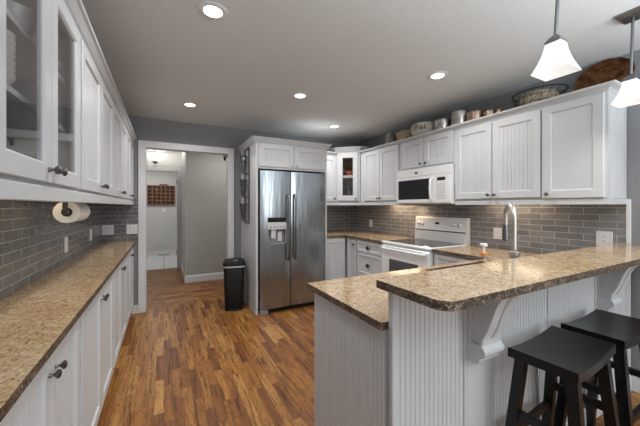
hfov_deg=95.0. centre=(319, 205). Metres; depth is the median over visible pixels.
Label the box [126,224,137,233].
wall outlet
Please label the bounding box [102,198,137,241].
backsplash
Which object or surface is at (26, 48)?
shelf
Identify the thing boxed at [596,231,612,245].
wall outlet
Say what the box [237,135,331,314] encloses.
tall cabinet
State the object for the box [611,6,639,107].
pendant light
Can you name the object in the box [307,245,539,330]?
countertop
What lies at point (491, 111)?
cooking pot
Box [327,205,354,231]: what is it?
backsplash
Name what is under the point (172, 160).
ceiling
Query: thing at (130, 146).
upper cabinet
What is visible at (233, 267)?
trash can
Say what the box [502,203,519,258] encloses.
faucet
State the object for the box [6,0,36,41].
serving bowl
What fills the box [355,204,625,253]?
backsplash
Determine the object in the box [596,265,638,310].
corbel
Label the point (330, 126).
recessed light
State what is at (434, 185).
microwave
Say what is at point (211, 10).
recessed light
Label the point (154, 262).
cabinet
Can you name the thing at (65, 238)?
wall outlet
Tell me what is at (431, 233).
range
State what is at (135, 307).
baseboard
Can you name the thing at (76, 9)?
crown molding
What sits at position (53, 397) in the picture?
base cabinet
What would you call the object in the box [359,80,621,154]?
crown molding
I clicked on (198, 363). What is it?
floor
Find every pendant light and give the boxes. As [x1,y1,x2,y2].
[530,0,581,81]
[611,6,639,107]
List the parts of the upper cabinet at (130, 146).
door, door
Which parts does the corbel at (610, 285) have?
plate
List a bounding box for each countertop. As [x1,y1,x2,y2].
[0,241,135,421]
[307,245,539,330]
[327,230,411,242]
[376,243,639,311]
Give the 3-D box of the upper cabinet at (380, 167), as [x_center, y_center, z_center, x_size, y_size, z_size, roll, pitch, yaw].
[0.954,-0.438,4.238,0.374,0.765,0.853,0,0,-28]
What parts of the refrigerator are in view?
freezer door, control panel, handle, handle, door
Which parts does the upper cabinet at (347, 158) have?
frame, door, crown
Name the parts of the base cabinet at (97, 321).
door, door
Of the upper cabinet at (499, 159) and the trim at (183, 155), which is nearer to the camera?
the upper cabinet at (499, 159)
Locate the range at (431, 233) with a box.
[380,216,469,272]
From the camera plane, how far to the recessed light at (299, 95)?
2.98 m
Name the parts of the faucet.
gooseneck spout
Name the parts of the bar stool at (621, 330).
leg, leg, seat, leg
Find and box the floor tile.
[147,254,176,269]
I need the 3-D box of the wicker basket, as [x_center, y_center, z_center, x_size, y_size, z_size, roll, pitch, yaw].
[1.149,-0.909,3.886,0.284,0.178,0.282,0,0,-28]
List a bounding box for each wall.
[0,200,101,300]
[102,115,354,304]
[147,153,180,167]
[147,171,176,250]
[186,152,225,275]
[355,49,639,375]
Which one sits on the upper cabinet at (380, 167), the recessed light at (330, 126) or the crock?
the crock
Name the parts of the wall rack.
frame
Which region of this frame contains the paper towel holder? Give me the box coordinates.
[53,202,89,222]
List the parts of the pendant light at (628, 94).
lamp shade, rod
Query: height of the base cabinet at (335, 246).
0.882 m
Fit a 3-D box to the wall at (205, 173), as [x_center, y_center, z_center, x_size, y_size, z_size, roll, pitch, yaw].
[-1.873,0.110,6.225,1.855,2.480,1.450,0,0,-28]
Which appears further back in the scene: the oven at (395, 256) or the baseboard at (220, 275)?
the baseboard at (220, 275)
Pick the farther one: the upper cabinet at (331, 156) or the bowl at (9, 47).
the upper cabinet at (331, 156)
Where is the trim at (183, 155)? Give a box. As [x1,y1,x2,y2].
[181,152,185,274]
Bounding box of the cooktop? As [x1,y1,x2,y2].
[382,238,466,250]
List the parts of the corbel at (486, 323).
plate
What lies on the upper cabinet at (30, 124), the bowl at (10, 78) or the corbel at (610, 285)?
the bowl at (10, 78)
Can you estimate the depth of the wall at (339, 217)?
4.05 m
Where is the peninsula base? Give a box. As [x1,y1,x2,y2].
[388,275,631,425]
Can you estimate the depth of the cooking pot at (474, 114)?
2.96 m
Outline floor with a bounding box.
[97,268,639,425]
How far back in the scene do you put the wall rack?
3.90 m
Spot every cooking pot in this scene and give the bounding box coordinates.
[434,118,450,129]
[451,109,469,124]
[466,110,484,120]
[483,109,495,115]
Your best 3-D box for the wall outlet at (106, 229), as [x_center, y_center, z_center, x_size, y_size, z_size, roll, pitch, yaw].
[-2.568,0.290,3.547,0.118,0.118,0.009,0,0,-28]
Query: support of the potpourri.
in the wire bowl at (559, 84)
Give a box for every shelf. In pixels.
[6,7,65,86]
[6,83,65,133]
[147,184,174,204]
[343,175,352,180]
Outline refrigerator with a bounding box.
[258,170,324,315]
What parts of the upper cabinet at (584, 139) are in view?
panel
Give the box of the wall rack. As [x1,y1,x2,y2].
[239,148,249,222]
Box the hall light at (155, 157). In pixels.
[147,150,167,163]
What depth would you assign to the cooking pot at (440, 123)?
3.30 m
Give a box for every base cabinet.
[0,317,80,425]
[81,273,113,425]
[114,256,126,367]
[127,246,133,324]
[314,293,387,425]
[327,237,344,279]
[347,238,357,276]
[357,239,382,275]
[434,252,475,265]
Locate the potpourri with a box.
[520,89,559,105]
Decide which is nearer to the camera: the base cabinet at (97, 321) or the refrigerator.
the base cabinet at (97, 321)
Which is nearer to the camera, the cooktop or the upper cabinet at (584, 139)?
the upper cabinet at (584, 139)
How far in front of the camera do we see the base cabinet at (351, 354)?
1.34 m
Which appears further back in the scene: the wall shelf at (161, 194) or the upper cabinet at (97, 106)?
the wall shelf at (161, 194)
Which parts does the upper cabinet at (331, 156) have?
crown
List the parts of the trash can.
lid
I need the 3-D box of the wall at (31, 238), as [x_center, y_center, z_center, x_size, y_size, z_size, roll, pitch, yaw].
[-0.977,0.110,0.312,0.108,2.480,7.470,0,0,-28]
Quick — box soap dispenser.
[476,243,490,262]
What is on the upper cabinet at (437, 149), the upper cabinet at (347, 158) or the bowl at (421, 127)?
the bowl at (421, 127)
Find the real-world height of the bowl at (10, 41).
0.045 m
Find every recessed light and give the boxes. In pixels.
[182,102,197,106]
[197,1,227,19]
[292,92,307,98]
[328,125,339,127]
[427,71,447,79]
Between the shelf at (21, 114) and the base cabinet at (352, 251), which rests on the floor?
the base cabinet at (352, 251)
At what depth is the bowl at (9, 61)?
0.85 m
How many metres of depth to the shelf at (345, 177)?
4.74 m
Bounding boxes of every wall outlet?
[64,237,67,252]
[102,225,113,234]
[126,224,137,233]
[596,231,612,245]
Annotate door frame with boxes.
[138,140,233,312]
[147,166,180,267]
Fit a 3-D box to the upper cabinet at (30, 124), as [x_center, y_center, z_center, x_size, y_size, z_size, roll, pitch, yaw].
[-1.038,-0.427,0.926,0.359,0.725,0.808,0,0,-28]
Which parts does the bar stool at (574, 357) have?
leg, leg, seat, leg, leg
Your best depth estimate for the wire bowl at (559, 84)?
2.41 m
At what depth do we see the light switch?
3.00 m
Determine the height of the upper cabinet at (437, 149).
0.375 m
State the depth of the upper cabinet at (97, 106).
1.65 m
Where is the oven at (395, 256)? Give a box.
[380,243,433,272]
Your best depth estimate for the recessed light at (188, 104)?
3.25 m
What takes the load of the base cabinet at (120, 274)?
on the floor
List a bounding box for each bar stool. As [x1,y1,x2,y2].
[505,326,619,425]
[554,309,639,425]
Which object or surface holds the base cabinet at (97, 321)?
on the floor
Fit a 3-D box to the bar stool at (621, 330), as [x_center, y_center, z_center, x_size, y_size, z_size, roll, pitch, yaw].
[1.533,0.987,1.558,0.484,0.732,0.340,0,0,-29]
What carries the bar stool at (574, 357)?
on the floor
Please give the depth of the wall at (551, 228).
2.62 m
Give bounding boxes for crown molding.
[63,0,136,141]
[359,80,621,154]
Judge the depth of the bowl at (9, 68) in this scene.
0.85 m
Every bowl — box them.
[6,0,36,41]
[6,29,16,40]
[6,36,16,47]
[6,43,16,54]
[6,50,16,61]
[6,57,16,67]
[6,64,16,74]
[6,71,16,85]
[411,121,433,135]
[511,83,568,107]
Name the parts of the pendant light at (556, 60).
lamp shade, rod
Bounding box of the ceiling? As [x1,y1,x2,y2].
[82,0,639,153]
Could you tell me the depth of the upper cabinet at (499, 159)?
2.65 m
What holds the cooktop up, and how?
in the range at (431, 233)
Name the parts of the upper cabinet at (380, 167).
door, door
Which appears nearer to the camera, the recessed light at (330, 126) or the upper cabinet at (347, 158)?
the recessed light at (330, 126)
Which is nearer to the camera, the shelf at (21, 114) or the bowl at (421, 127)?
the shelf at (21, 114)
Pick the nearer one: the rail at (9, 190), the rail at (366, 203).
the rail at (9, 190)
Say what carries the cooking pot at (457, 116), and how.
on the upper cabinet at (437, 149)
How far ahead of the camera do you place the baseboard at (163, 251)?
8.14 m
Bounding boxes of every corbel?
[466,295,519,363]
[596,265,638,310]
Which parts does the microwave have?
door, plate, handle, control panel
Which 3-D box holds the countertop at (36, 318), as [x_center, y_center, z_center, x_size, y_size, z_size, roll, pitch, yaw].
[-1.655,0.450,2.076,0.351,0.030,3.461,0,0,-28]
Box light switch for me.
[493,227,501,238]
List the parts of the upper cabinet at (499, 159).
door, door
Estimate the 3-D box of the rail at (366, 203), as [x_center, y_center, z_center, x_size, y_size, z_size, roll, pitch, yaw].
[0.582,-0.033,4.343,1.353,0.041,0.472,0,0,31]
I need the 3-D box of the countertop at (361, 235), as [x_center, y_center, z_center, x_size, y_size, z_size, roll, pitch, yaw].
[0.529,0.450,4.362,1.009,0.030,1.479,0,0,-28]
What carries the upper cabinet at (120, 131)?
attached to the wall at (31, 238)
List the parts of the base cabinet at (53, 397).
door, knob, knob, door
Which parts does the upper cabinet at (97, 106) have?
door, door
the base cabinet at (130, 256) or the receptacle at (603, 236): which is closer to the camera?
the receptacle at (603, 236)
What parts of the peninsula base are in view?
beadboard panel, beadboard panel, beadboard panel, trim, beadboard panel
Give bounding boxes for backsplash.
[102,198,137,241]
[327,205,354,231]
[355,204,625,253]
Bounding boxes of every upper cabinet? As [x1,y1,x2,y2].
[0,0,80,190]
[76,39,113,196]
[111,105,126,198]
[125,131,133,200]
[327,146,368,202]
[327,151,337,202]
[361,144,399,201]
[400,130,454,170]
[455,108,541,200]
[542,91,626,198]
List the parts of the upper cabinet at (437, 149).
door, door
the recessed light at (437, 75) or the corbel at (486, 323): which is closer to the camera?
the corbel at (486, 323)
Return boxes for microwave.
[397,164,454,204]
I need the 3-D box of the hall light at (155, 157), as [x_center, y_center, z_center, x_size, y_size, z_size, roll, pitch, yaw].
[-3.211,-0.973,5.711,0.450,0.315,0.450,0,0,-28]
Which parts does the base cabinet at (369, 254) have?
drawer, drawer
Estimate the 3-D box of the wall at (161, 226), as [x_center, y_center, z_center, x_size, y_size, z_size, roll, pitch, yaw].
[-4.513,0.110,8.156,2.300,2.480,0.100,0,0,-28]
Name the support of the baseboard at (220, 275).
attached to the wall at (205, 173)
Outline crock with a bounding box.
[384,132,396,143]
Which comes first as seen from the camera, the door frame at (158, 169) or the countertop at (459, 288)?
the countertop at (459, 288)
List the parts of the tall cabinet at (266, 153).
panel, door, crown, door, panel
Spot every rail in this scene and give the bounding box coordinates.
[0,179,133,204]
[327,202,400,204]
[455,198,627,204]
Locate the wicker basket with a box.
[396,130,412,140]
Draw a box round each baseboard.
[131,305,137,313]
[147,250,175,255]
[181,263,223,282]
[632,375,639,393]
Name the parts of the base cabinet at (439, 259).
drawer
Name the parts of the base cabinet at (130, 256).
door, door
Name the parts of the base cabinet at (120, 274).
door, door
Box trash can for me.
[223,258,244,310]
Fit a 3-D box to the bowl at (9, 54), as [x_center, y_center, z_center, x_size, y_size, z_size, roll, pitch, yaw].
[-0.961,-0.423,0.837,0.132,0.045,0.132,0,0,-28]
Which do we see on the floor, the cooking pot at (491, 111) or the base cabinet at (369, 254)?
the base cabinet at (369, 254)
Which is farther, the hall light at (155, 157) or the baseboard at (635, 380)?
the hall light at (155, 157)
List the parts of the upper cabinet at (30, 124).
door, knob, knob, door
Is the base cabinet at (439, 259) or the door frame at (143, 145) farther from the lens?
the door frame at (143, 145)
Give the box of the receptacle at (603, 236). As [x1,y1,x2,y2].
[601,234,606,242]
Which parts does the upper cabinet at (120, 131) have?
door, door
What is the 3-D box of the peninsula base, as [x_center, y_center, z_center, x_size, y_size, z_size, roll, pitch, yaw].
[1.264,0.831,1.618,2.275,1.038,0.036,0,0,-28]
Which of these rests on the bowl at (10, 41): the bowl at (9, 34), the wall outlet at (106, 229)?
the bowl at (9, 34)
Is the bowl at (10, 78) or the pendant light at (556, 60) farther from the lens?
the pendant light at (556, 60)
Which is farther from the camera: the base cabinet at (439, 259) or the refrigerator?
the refrigerator
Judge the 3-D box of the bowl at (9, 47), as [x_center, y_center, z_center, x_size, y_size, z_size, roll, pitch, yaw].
[-0.961,-0.444,0.837,0.132,0.045,0.132,0,0,-28]

